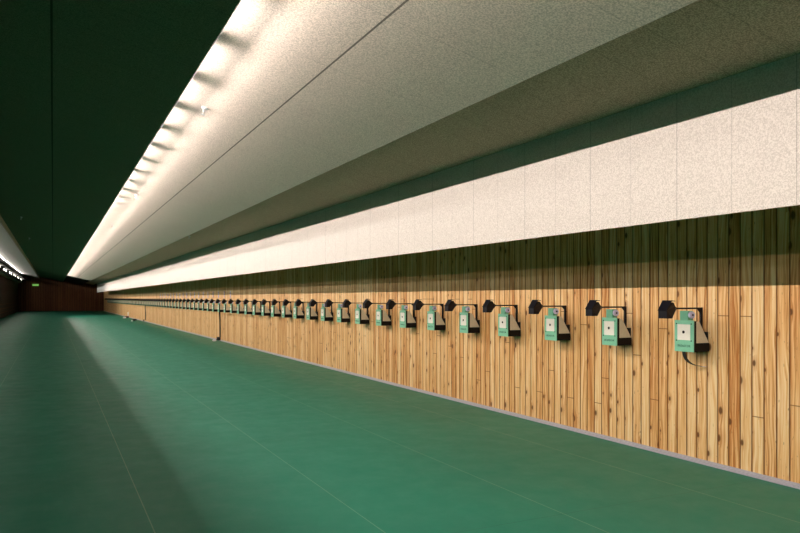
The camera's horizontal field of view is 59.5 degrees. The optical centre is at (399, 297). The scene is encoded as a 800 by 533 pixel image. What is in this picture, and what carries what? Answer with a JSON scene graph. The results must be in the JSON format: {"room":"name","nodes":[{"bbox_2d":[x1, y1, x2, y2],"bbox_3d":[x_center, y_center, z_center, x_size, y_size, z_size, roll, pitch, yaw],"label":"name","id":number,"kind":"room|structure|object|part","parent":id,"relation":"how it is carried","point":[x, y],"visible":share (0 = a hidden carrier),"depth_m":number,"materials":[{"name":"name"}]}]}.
{"room":"sports facility","nodes":[
{"label":"sports facility","id":0,"kind":"room"},
{"bbox_2d":[0,275,17,318],"bbox_3d":[-24.905,-0.710,40.670,0.150,5.180,119.000,0,0,-26],"label":"wall","id":1,"kind":"structure","parent":0,"point":[8,287],"depth_m":73.31,"materials":[{"name":"brown wood"}]},
{"bbox_2d":[0,272,20,282],"bbox_3d":[-24.713,-2.045,40.766,0.679,0.030,119.000,0,0,-26],"label":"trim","id":2,"kind":"structure","parent":1,"relation":"attached to","point":[1,274],"depth_m":69.32,"materials":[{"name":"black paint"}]},
{"bbox_2d":[0,223,38,277],"bbox_3d":[-23.665,-2.979,41.285,2.421,0.598,119.000,0,0,-26],"label":"ceiling","id":3,"kind":"structure","parent":0,"point":[10,253],"depth_m":47.76,"materials":[{"name":"white paint"}]},
{"bbox_2d":[0,215,38,276],"bbox_3d":[-22.589,-2.803,41.818,0.020,0.246,119.000,0,0,-26],"label":"trim","id":4,"kind":"structure","parent":3,"relation":"attached to","point":[4,225],"depth_m":33.60,"materials":[{"name":"beige paint"}]},
{"bbox_2d":[18,275,103,310],"bbox_3d":[-46.732,-0.960,96.343,11.391,5.680,0.150,0,0,-26],"label":"wall","id":5,"kind":"structure","parent":0,"point":[50,295],"depth_m":96.05,"materials":[{"name":"brown wood"}]},
{"bbox_2d":[0,258,22,282],"bbox_3d":[-24.386,-2.550,40.927,0.050,1.040,119.000,0,0,-26],"label":"trim","id":6,"kind":"structure","parent":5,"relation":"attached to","point":[1,260],"depth_m":67.04,"materials":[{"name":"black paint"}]},
{"bbox_2d":[0,261,27,280],"bbox_3d":[-24.095,-2.393,41.072,0.600,0.205,119.000,0,0,-26],"label":"trim","id":7,"kind":"structure","parent":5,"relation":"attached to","point":[2,264],"depth_m":61.49,"materials":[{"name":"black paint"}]},
{"bbox_2d":[64,275,89,284],"bbox_3d":[-39.834,-2.186,85.169,2.841,0.701,26.000,0,0,-26],"label":"ceiling","id":8,"kind":"structure","parent":0,"point":[71,279],"depth_m":82.97,"materials":[{"name":"brown paint"}]},
{"bbox_2d":[0,0,240,281],"bbox_3d":[-21.276,-2.571,42.469,2.910,0.711,119.000,0,0,-26],"label":"ceiling","id":9,"kind":"structure","parent":0,"point":[87,87],"depth_m":8.49,"materials":[{"name":"green paint"}]},
{"bbox_2d":[68,0,697,280],"bbox_3d":[-13.408,-2.183,31.860,2.841,0.701,93.000,0,0,-26],"label":"ceiling","id":10,"kind":"structure","parent":0,"point":[293,92],"depth_m":6.85,"materials":[{"name":"white paint"}]},
{"bbox_2d":[0,311,799,532],"bbox_3d":[-20.272,1.880,42.967,11.391,0.100,119.400,0,0,-26],"label":"floor","id":11,"kind":"structure","parent":0,"point":[110,422],"depth_m":8.13,"materials":[{"name":"green plastic"}]},
{"bbox_2d":[87,0,799,284],"bbox_3d":[-17.239,-2.017,44.470,1.460,0.369,119.000,0,0,-26],"label":"ceiling","id":12,"kind":"structure","parent":0,"point":[702,42],"depth_m":6.86,"materials":[{"name":"white paint"}]},
{"bbox_2d":[149,3,691,253],"bbox_3d":[-17.899,-2.027,44.143,0.020,0.369,119.000,0,0,-26],"label":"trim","id":13,"kind":"structure","parent":12,"relation":"attached to","point":[691,3],"depth_m":5.93,"materials":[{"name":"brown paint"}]},
{"bbox_2d":[97,54,799,291],"bbox_3d":[-14.367,-1.267,40.313,0.030,1.134,109.000,0,0,-26],"label":"wall","id":14,"kind":"structure","parent":0,"point":[731,144],"depth_m":7.42,"materials":[{"name":"white paint"}]},
{"bbox_2d":[104,205,799,483],"bbox_3d":[-15.357,0.005,45.438,0.012,3.650,119.140,0,0,-26],"label":"wall","id":15,"kind":"structure","parent":0,"point":[740,409],"depth_m":9.27,"materials":[{"name":"brown wood"}]},
{"bbox_2d":[172,298,181,308],"bbox_3d":[-12.172,0.305,38.315,0.607,0.560,0.256,0,0,-26],"label":"target","id":16,"kind":"object","parent":15,"relation":"attached to","point":[173,299],"visible":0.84,"depth_m":38.26,"materials":[{"name":"green plastic"}]},
{"bbox_2d":[175,298,184,308],"bbox_3d":[-11.665,0.305,37.292,0.607,0.560,0.256,0,0,-26],"label":"target","id":17,"kind":"object","parent":15,"relation":"attached to","point":[176,300],"visible":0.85,"depth_m":37.21,"materials":[{"name":"green plastic"}]},
{"bbox_2d":[179,298,188,308],"bbox_3d":[-11.157,0.305,36.268,0.607,0.560,0.256,0,0,-26],"label":"target","id":18,"kind":"object","parent":15,"relation":"attached to","point":[180,299],"visible":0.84,"depth_m":36.21,"materials":[{"name":"green plastic"}]},
{"bbox_2d":[182,299,192,309],"bbox_3d":[-10.650,0.305,35.244,0.607,0.560,0.256,0,0,-26],"label":"target","id":19,"kind":"object","parent":15,"relation":"attached to","point":[183,300],"visible":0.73,"depth_m":35.19,"materials":[{"name":"green plastic"}]},
{"bbox_2d":[186,299,196,309],"bbox_3d":[-10.143,0.305,34.221,0.607,0.560,0.256,0,0,-26],"label":"target","id":20,"kind":"object","parent":15,"relation":"attached to","point":[187,300],"visible":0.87,"depth_m":34.16,"materials":[{"name":"green plastic"}]},
{"bbox_2d":[190,299,201,309],"bbox_3d":[-9.635,0.305,33.197,0.607,0.560,0.256,0,0,-26],"label":"target","id":21,"kind":"object","parent":15,"relation":"attached to","point":[199,306],"visible":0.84,"depth_m":33.13,"materials":[{"name":"green plastic"}]},
{"bbox_2d":[195,299,206,310],"bbox_3d":[-9.128,0.305,32.173,0.607,0.560,0.256,0,0,-26],"label":"target","id":22,"kind":"object","parent":15,"relation":"attached to","point":[204,307],"visible":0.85,"depth_m":32.11,"materials":[{"name":"green plastic"}]},
{"bbox_2d":[199,299,211,310],"bbox_3d":[-8.620,0.305,31.150,0.607,0.560,0.256,0,0,-26],"label":"target","id":23,"kind":"object","parent":15,"relation":"attached to","point":[209,307],"visible":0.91,"depth_m":31.09,"materials":[{"name":"green plastic"}]},
{"bbox_2d":[204,299,217,311],"bbox_3d":[-8.113,0.305,30.126,0.607,0.560,0.256,0,0,-26],"label":"target","id":24,"kind":"object","parent":15,"relation":"attached to","point":[214,307],"visible":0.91,"depth_m":30.08,"materials":[{"name":"green plastic"}]},
{"bbox_2d":[210,299,223,337],"bbox_3d":[-7.605,0.838,29.103,0.607,1.625,0.256,0,0,-26],"label":"target","id":25,"kind":"object","parent":15,"relation":"attached to","point":[220,307],"visible":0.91,"depth_m":29.09,"materials":[{"name":"green plastic"}]},
{"bbox_2d":[215,299,229,312],"bbox_3d":[-7.098,0.305,28.079,0.607,0.560,0.256,0,0,-26],"label":"target","id":26,"kind":"object","parent":15,"relation":"attached to","point":[226,307],"visible":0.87,"depth_m":28.02,"materials":[{"name":"green plastic"}]},
{"bbox_2d":[221,299,236,312],"bbox_3d":[-6.590,0.305,27.055,0.607,0.560,0.256,0,0,-26],"label":"target","id":27,"kind":"object","parent":15,"relation":"attached to","point":[233,309],"visible":0.93,"depth_m":27.00,"materials":[{"name":"green plastic"}]},
{"bbox_2d":[228,299,244,313],"bbox_3d":[-6.083,0.305,26.032,0.607,0.560,0.256,0,0,-26],"label":"target","id":28,"kind":"object","parent":15,"relation":"attached to","point":[240,310],"visible":0.94,"depth_m":25.97,"materials":[{"name":"green plastic"}]},
{"bbox_2d":[235,299,252,313],"bbox_3d":[-5.576,0.305,25.008,0.607,0.560,0.256,0,0,-26],"label":"target","id":29,"kind":"object","parent":15,"relation":"attached to","point":[247,310],"visible":0.94,"depth_m":24.95,"materials":[{"name":"green plastic"}]},
{"bbox_2d":[243,299,260,314],"bbox_3d":[-5.068,0.305,23.984,0.607,0.560,0.256,0,0,-26],"label":"target","id":30,"kind":"object","parent":15,"relation":"attached to","point":[256,311],"visible":0.88,"depth_m":23.93,"materials":[{"name":"green plastic"}]},
{"bbox_2d":[243,299,260,308],"bbox_3d":[-5.060,0.198,23.964,0.604,0.345,0.124,0,0,-26],"label":"lamp","id":31,"kind":"object","parent":30,"relation":"attached to","point":[245,301],"depth_m":23.91,"materials":[{"name":"black metal"}]},
{"bbox_2d":[252,299,270,315],"bbox_3d":[-4.561,0.305,22.961,0.607,0.560,0.256,0,0,-26],"label":"target","id":32,"kind":"object","parent":15,"relation":"attached to","point":[264,310],"visible":0.93,"depth_m":22.91,"materials":[{"name":"green plastic"}]},
{"bbox_2d":[252,299,269,308],"bbox_3d":[-4.552,0.198,22.940,0.604,0.345,0.124,0,0,-26],"label":"lamp","id":33,"kind":"object","parent":32,"relation":"attached to","point":[254,301],"depth_m":22.87,"materials":[{"name":"black metal"}]},
{"bbox_2d":[261,299,280,316],"bbox_3d":[-4.053,0.305,21.937,0.607,0.560,0.256,0,0,-26],"label":"target","id":34,"kind":"object","parent":15,"relation":"attached to","point":[275,312],"visible":0.92,"depth_m":21.89,"materials":[{"name":"green plastic"}]},
{"bbox_2d":[261,299,279,309],"bbox_3d":[-4.045,0.198,21.917,0.604,0.345,0.124,0,0,-26],"label":"lamp","id":35,"kind":"object","parent":34,"relation":"attached to","point":[263,302],"depth_m":21.87,"materials":[{"name":"black metal"}]},
{"bbox_2d":[271,299,291,317],"bbox_3d":[-3.546,0.305,20.913,0.607,0.560,0.256,0,0,-26],"label":"target","id":36,"kind":"object","parent":15,"relation":"attached to","point":[286,313],"visible":0.89,"depth_m":20.87,"materials":[{"name":"green plastic"}]},
{"bbox_2d":[271,299,290,309],"bbox_3d":[-3.538,0.198,20.893,0.604,0.345,0.124,0,0,-26],"label":"lamp","id":37,"kind":"object","parent":36,"relation":"attached to","point":[274,302],"depth_m":20.84,"materials":[{"name":"black metal"}]},
{"bbox_2d":[284,314,291,317],"bbox_3d":[-3.388,0.536,20.992,0.233,0.093,0.254,0,0,-26],"label":"tray","id":38,"kind":"object","parent":36,"relation":"on","point":[285,315],"depth_m":20.87,"materials":[{"name":"black plastic"}]},
{"bbox_2d":[282,299,303,318],"bbox_3d":[-3.038,0.305,19.890,0.607,0.560,0.256,0,0,-26],"label":"target","id":39,"kind":"object","parent":15,"relation":"attached to","point":[297,313],"visible":0.88,"depth_m":19.85,"materials":[{"name":"green plastic"}]},
{"bbox_2d":[282,299,303,310],"bbox_3d":[-3.030,0.198,19.869,0.604,0.345,0.124,0,0,-26],"label":"lamp","id":40,"kind":"object","parent":39,"relation":"attached to","point":[295,308],"depth_m":19.83,"materials":[{"name":"black metal"}]},
{"bbox_2d":[296,315,303,318],"bbox_3d":[-2.881,0.536,19.968,0.233,0.093,0.254,0,0,-26],"label":"tray","id":41,"kind":"object","parent":39,"relation":"on","point":[297,316],"depth_m":19.85,"materials":[{"name":"black plastic"}]},
{"bbox_2d":[295,299,317,319],"bbox_3d":[-2.531,0.305,18.866,0.607,0.560,0.256,0,0,-26],"label":"target","id":42,"kind":"object","parent":15,"relation":"attached to","point":[311,314],"visible":0.94,"depth_m":18.82,"materials":[{"name":"green plastic"}]},
{"bbox_2d":[295,299,316,311],"bbox_3d":[-2.523,0.198,18.846,0.604,0.345,0.124,0,0,-26],"label":"lamp","id":43,"kind":"object","parent":42,"relation":"attached to","point":[298,302],"depth_m":18.80,"materials":[{"name":"black metal"}]},
{"bbox_3d":[-2.483,0.413,18.890,0.012,0.343,0.256,0,0,-26],"label":"plate","id":44,"kind":"part","parent":42,"relation":"part of","materials":[{"name":"green ceramic"}]},
{"bbox_2d":[310,316,317,319],"bbox_3d":[-2.373,0.536,18.944,0.233,0.093,0.254,0,0,-26],"label":"tray","id":45,"kind":"object","parent":42,"relation":"on","point":[311,317],"depth_m":18.83,"materials":[{"name":"black plastic"}]},
{"bbox_3d":[-2.307,0.371,18.841,0.193,0.233,0.007,0,0,-26],"label":"plate","id":46,"kind":"part","parent":42,"relation":"part of","materials":[{"name":"beige metal"}]},
{"bbox_2d":[309,299,332,320],"bbox_3d":[-2.024,0.305,17.843,0.607,0.560,0.256,0,0,-26],"label":"target","id":47,"kind":"object","parent":15,"relation":"attached to","point":[326,315],"visible":0.96,"depth_m":17.79,"materials":[{"name":"green plastic"}]},
{"bbox_2d":[309,299,331,311],"bbox_3d":[-2.015,0.198,17.822,0.604,0.345,0.124,0,0,-26],"label":"lamp","id":48,"kind":"object","parent":47,"relation":"attached to","point":[312,303],"depth_m":17.77,"materials":[{"name":"black metal"}]},
{"bbox_3d":[-1.976,0.413,17.866,0.012,0.343,0.256,0,0,-26],"label":"plate","id":49,"kind":"part","parent":47,"relation":"part of","materials":[{"name":"green ceramic"}]},
{"bbox_2d":[325,317,332,320],"bbox_3d":[-1.866,0.536,17.921,0.233,0.093,0.254,0,0,-26],"label":"tray","id":50,"kind":"object","parent":47,"relation":"on","point":[326,318],"depth_m":17.81,"materials":[{"name":"black plastic"}]},
{"bbox_3d":[-1.799,0.371,17.818,0.193,0.233,0.007,0,0,-26],"label":"plate","id":51,"kind":"part","parent":47,"relation":"part of","materials":[{"name":"beige metal"}]},
{"bbox_2d":[324,299,349,321],"bbox_3d":[-1.516,0.305,16.819,0.607,0.560,0.256,0,0,-26],"label":"target","id":52,"kind":"object","parent":15,"relation":"attached to","point":[342,316],"visible":0.94,"depth_m":16.77,"materials":[{"name":"green plastic"}]},
{"bbox_2d":[324,299,348,312],"bbox_3d":[-1.508,0.198,16.799,0.604,0.345,0.124,0,0,-26],"label":"lamp","id":53,"kind":"object","parent":52,"relation":"attached to","point":[328,303],"depth_m":16.75,"materials":[{"name":"black metal"}]},
{"bbox_3d":[-1.468,0.413,16.843,0.012,0.343,0.256,0,0,-26],"label":"plate","id":54,"kind":"part","parent":52,"relation":"part of","materials":[{"name":"green metal"}]},
{"bbox_2d":[341,318,349,321],"bbox_3d":[-1.359,0.536,16.897,0.233,0.093,0.254,0,0,-26],"label":"tray","id":55,"kind":"object","parent":52,"relation":"on","point":[342,319],"depth_m":16.78,"materials":[{"name":"black plastic"}]},
{"bbox_3d":[-1.292,0.371,16.794,0.193,0.233,0.007,0,0,-26],"label":"plate","id":56,"kind":"part","parent":52,"relation":"part of","materials":[{"name":"beige metal"}]},
{"bbox_2d":[342,299,368,323],"bbox_3d":[-1.009,0.305,15.795,0.607,0.560,0.256,0,0,-26],"label":"target","id":57,"kind":"object","parent":15,"relation":"attached to","point":[361,317],"visible":1,"depth_m":15.75,"materials":[{"name":"green plastic"}]},
{"bbox_2d":[342,299,367,313],"bbox_3d":[-1.000,0.198,15.775,0.604,0.345,0.124,0,0,-26],"label":"lamp","id":58,"kind":"object","parent":57,"relation":"attached to","point":[358,310],"depth_m":15.73,"materials":[{"name":"black metal"}]},
{"bbox_3d":[-0.961,0.413,15.819,0.012,0.343,0.256,0,0,-26],"label":"plate","id":59,"kind":"part","parent":57,"relation":"part of","materials":[{"name":"green metal"}]},
{"bbox_2d":[360,320,368,323],"bbox_3d":[-0.851,0.536,15.873,0.233,0.093,0.254,0,0,-26],"label":"tray","id":60,"kind":"object","parent":57,"relation":"on","point":[361,321],"depth_m":15.76,"materials":[{"name":"black plastic"}]},
{"bbox_3d":[-0.784,0.371,15.770,0.193,0.233,0.007,0,0,-26],"label":"plate","id":61,"kind":"part","parent":57,"relation":"part of","materials":[{"name":"beige metal"}]},
{"bbox_2d":[363,299,390,325],"bbox_3d":[-0.501,0.305,14.772,0.607,0.560,0.256,0,0,-26],"label":"target","id":62,"kind":"object","parent":15,"relation":"attached to","point":[382,319],"visible":0.99,"depth_m":14.73,"materials":[{"name":"green plastic"}]},
{"bbox_2d":[363,299,389,314],"bbox_3d":[-0.493,0.198,14.751,0.604,0.345,0.124,0,0,-26],"label":"lamp","id":63,"kind":"object","parent":62,"relation":"attached to","point":[366,304],"depth_m":14.71,"materials":[{"name":"black metal"}]},
{"bbox_3d":[-0.453,0.413,14.796,0.012,0.343,0.256,0,0,-26],"label":"plate","id":64,"kind":"part","parent":62,"relation":"part of","materials":[{"name":"green ceramic"}]},
{"bbox_2d":[381,321,390,325],"bbox_3d":[-0.344,0.536,14.850,0.233,0.093,0.254,0,0,-26],"label":"tray","id":65,"kind":"object","parent":62,"relation":"on","point":[383,323],"depth_m":14.73,"materials":[{"name":"black plastic"}]},
{"bbox_3d":[-0.277,0.371,14.747,0.193,0.233,0.007,0,0,-26],"label":"plate","id":66,"kind":"part","parent":62,"relation":"part of","materials":[{"name":"beige metal"}]},
{"bbox_2d":[386,299,415,327],"bbox_3d":[0.006,0.305,13.748,0.607,0.560,0.256,0,0,-26],"label":"target","id":67,"kind":"object","parent":15,"relation":"attached to","point":[407,320],"visible":1,"depth_m":13.71,"materials":[{"name":"green plastic"}]},
{"bbox_2d":[386,299,414,316],"bbox_3d":[0.015,0.198,13.728,0.604,0.345,0.124,0,0,-26],"label":"lamp","id":68,"kind":"object","parent":67,"relation":"attached to","point":[390,304],"depth_m":13.69,"materials":[{"name":"black metal"}]},
{"bbox_3d":[0.054,0.413,13.772,0.012,0.343,0.256,0,0,-26],"label":"plate","id":69,"kind":"part","parent":67,"relation":"part of","materials":[{"name":"green ceramic"}]},
{"bbox_2d":[406,323,415,327],"bbox_3d":[0.164,0.536,13.826,0.233,0.093,0.254,0,0,-26],"label":"tray","id":70,"kind":"object","parent":67,"relation":"on","point":[408,325],"depth_m":13.71,"materials":[{"name":"black plastic"}]},
{"bbox_3d":[0.230,0.371,13.723,0.193,0.233,0.007,0,0,-26],"label":"plate","id":71,"kind":"part","parent":67,"relation":"part of","materials":[{"name":"beige metal"}]},
{"bbox_2d":[413,299,445,329],"bbox_3d":[0.513,0.305,12.724,0.607,0.560,0.256,0,0,-26],"label":"target","id":72,"kind":"object","parent":15,"relation":"attached to","point":[434,320],"visible":1,"depth_m":12.69,"materials":[{"name":"green plastic"}]},
{"bbox_2d":[413,299,443,317],"bbox_3d":[0.522,0.198,12.704,0.604,0.345,0.124,0,0,-26],"label":"lamp","id":73,"kind":"object","parent":72,"relation":"attached to","point":[417,305],"depth_m":12.68,"materials":[{"name":"black metal"}]},
{"bbox_3d":[0.561,0.413,12.748,0.012,0.343,0.256,0,0,-26],"label":"plate","id":74,"kind":"part","parent":72,"relation":"part of","materials":[{"name":"green metal"}]},
{"bbox_2d":[434,325,445,329],"bbox_3d":[0.671,0.536,12.803,0.233,0.093,0.254,0,0,-26],"label":"tray","id":75,"kind":"object","parent":72,"relation":"on","point":[436,327],"depth_m":12.69,"materials":[{"name":"black plastic"}]},
{"bbox_3d":[0.738,0.371,12.699,0.193,0.233,0.007,0,0,-26],"label":"plate","id":76,"kind":"part","parent":72,"relation":"part of","materials":[{"name":"beige metal"}]},
{"bbox_2d":[106,311,799,488],"bbox_3d":[-15.358,1.805,45.403,0.022,0.050,119.000,0,0,-26],"label":"baseboard","id":77,"kind":"structure","parent":15,"relation":"attached to","point":[660,451],"depth_m":9.43,"materials":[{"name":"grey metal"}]},
{"bbox_2d":[444,300,479,332],"bbox_3d":[1.021,0.305,11.701,0.607,0.560,0.256,0,0,-26],"label":"target","id":78,"kind":"object","parent":15,"relation":"attached to","point":[468,323],"visible":1,"depth_m":11.66,"materials":[{"name":"green plastic"}]},
{"bbox_2d":[444,300,476,319],"bbox_3d":[1.029,0.198,11.680,0.604,0.345,0.124,0,0,-26],"label":"lamp","id":79,"kind":"object","parent":78,"relation":"attached to","point":[450,305],"depth_m":11.65,"materials":[{"name":"black metal"}]},
{"bbox_3d":[1.069,0.413,11.725,0.012,0.343,0.256,0,0,-26],"label":"plate","id":80,"kind":"part","parent":78,"relation":"part of","materials":[{"name":"green metal"}]},
{"bbox_3d":[1.093,0.375,11.737,0.042,0.250,0.250,0,0,-26],"label":"frame","id":81,"kind":"part","parent":78,"relation":"part of","materials":[{"name":"black plastic"}]},
{"bbox_2d":[468,327,479,332],"bbox_3d":[1.179,0.536,11.779,0.233,0.093,0.254,0,0,-26],"label":"tray","id":82,"kind":"object","parent":78,"relation":"on","point":[470,329],"depth_m":11.67,"materials":[{"name":"black plastic"}]},
{"bbox_3d":[1.245,0.371,11.676,0.193,0.233,0.007,0,0,-26],"label":"plate","id":83,"kind":"part","parent":78,"relation":"part of","materials":[{"name":"beige metal"}]},
{"bbox_2d":[482,300,520,336],"bbox_3d":[1.528,0.305,10.677,0.607,0.560,0.256,0,0,-26],"label":"target","id":84,"kind":"object","parent":15,"relation":"attached to","point":[508,326],"visible":1,"depth_m":10.65,"materials":[{"name":"green plastic"}]},
{"bbox_2d":[482,300,517,321],"bbox_3d":[1.537,0.198,10.657,0.604,0.345,0.124,0,0,-26],"label":"lamp","id":85,"kind":"object","parent":84,"relation":"attached to","point":[488,306],"depth_m":10.63,"materials":[{"name":"black metal"}]},
{"bbox_3d":[1.576,0.413,10.701,0.012,0.343,0.256,0,0,-26],"label":"plate","id":86,"kind":"part","parent":84,"relation":"part of","materials":[{"name":"green ceramic"}]},
{"bbox_3d":[1.601,0.375,10.713,0.042,0.250,0.250,0,0,-26],"label":"frame","id":87,"kind":"part","parent":84,"relation":"part of","materials":[{"name":"black plastic"}]},
{"bbox_2d":[508,330,520,336],"bbox_3d":[1.686,0.536,10.755,0.233,0.093,0.254,0,0,-26],"label":"tray","id":88,"kind":"object","parent":84,"relation":"on","point":[510,332],"depth_m":10.64,"materials":[{"name":"black plastic"}]},
{"bbox_3d":[1.753,0.371,10.652,0.193,0.233,0.007,0,0,-26],"label":"plate","id":89,"kind":"part","parent":84,"relation":"part of","materials":[{"name":"beige metal"}]},
{"bbox_2d":[528,300,569,340],"bbox_3d":[2.036,0.305,9.654,0.607,0.560,0.256,0,0,-26],"label":"target","id":90,"kind":"object","parent":15,"relation":"attached to","point":[556,329],"visible":1,"depth_m":9.62,"materials":[{"name":"green plastic"}]},
{"bbox_2d":[528,300,565,324],"bbox_3d":[2.044,0.198,9.633,0.604,0.345,0.124,0,0,-26],"label":"lamp","id":91,"kind":"object","parent":90,"relation":"attached to","point":[535,307],"depth_m":9.61,"materials":[{"name":"black metal"}]},
{"bbox_3d":[2.084,0.413,9.677,0.012,0.343,0.256,0,0,-26],"label":"plate","id":92,"kind":"part","parent":90,"relation":"part of","materials":[{"name":"green metal"}]},
{"bbox_3d":[2.108,0.375,9.689,0.042,0.250,0.250,0,0,-26],"label":"frame","id":93,"kind":"part","parent":90,"relation":"part of","materials":[{"name":"black plastic"}]},
{"bbox_2d":[557,333,569,340],"bbox_3d":[2.193,0.536,9.732,0.233,0.093,0.254,0,0,-26],"label":"tray","id":94,"kind":"object","parent":90,"relation":"on","point":[560,336],"depth_m":9.62,"materials":[{"name":"black plastic"}]},
{"bbox_3d":[2.260,0.371,9.629,0.193,0.233,0.007,0,0,-26],"label":"plate","id":95,"kind":"part","parent":90,"relation":"part of","materials":[{"name":"beige metal"}]},
{"bbox_2d":[585,300,631,345],"bbox_3d":[2.543,0.305,8.630,0.607,0.560,0.256,0,0,-26],"label":"target","id":96,"kind":"object","parent":15,"relation":"attached to","point":[615,332],"visible":1,"depth_m":8.60,"materials":[{"name":"green plastic"}]},
{"bbox_2d":[585,300,626,327],"bbox_3d":[2.552,0.198,8.610,0.604,0.345,0.124,0,0,-26],"label":"lamp","id":97,"kind":"object","parent":96,"relation":"attached to","point":[593,308],"depth_m":8.60,"materials":[{"name":"black metal"}]},
{"bbox_3d":[2.591,0.413,8.654,0.012,0.343,0.256,0,0,-26],"label":"plate","id":98,"kind":"part","parent":96,"relation":"part of","materials":[{"name":"green ceramic"}]},
{"bbox_3d":[2.615,0.375,8.666,0.042,0.250,0.250,0,0,-26],"label":"frame","id":99,"kind":"part","parent":96,"relation":"part of","materials":[{"name":"black plastic"}]},
{"bbox_2d":[617,338,631,345],"bbox_3d":[2.701,0.536,8.708,0.233,0.093,0.254,0,0,-26],"label":"tray","id":100,"kind":"object","parent":96,"relation":"on","point":[620,341],"depth_m":8.59,"materials":[{"name":"black plastic"}]},
{"bbox_3d":[2.768,0.371,8.605,0.193,0.233,0.007,0,0,-26],"label":"plate","id":101,"kind":"part","parent":96,"relation":"part of","materials":[{"name":"beige metal"}]},
{"bbox_2d":[657,300,708,366],"bbox_3d":[3.051,0.390,7.606,0.607,0.730,0.256,0,0,-26],"label":"target","id":102,"kind":"object","parent":15,"relation":"attached to","point":[690,336],"visible":1,"depth_m":7.58,"materials":[{"name":"green plastic"}]},
{"bbox_2d":[657,300,702,328],"bbox_3d":[3.059,0.198,7.586,0.604,0.345,0.124,0,0,-26],"label":"lamp","id":103,"kind":"object","parent":102,"relation":"attached to","point":[666,310],"depth_m":7.57,"materials":[{"name":"black metal"}]},
{"bbox_3d":[3.099,0.413,7.630,0.012,0.343,0.256,0,0,-26],"label":"plate","id":104,"kind":"part","parent":102,"relation":"part of","materials":[{"name":"green ceramic"}]},
{"bbox_3d":[3.123,0.375,7.642,0.042,0.250,0.250,0,0,-26],"label":"frame","id":105,"kind":"part","parent":102,"relation":"part of","materials":[{"name":"black plastic"}]},
{"bbox_2d":[694,343,708,351],"bbox_3d":[3.208,0.536,7.684,0.233,0.093,0.254,0,0,-26],"label":"tray","id":106,"kind":"object","parent":102,"relation":"on","point":[698,347],"depth_m":7.57,"materials":[{"name":"black plastic"}]},
{"bbox_3d":[3.275,0.371,7.581,0.193,0.233,0.007,0,0,-26],"label":"plate","id":107,"kind":"part","parent":102,"relation":"part of","materials":[{"name":"beige metal"}]}
]}

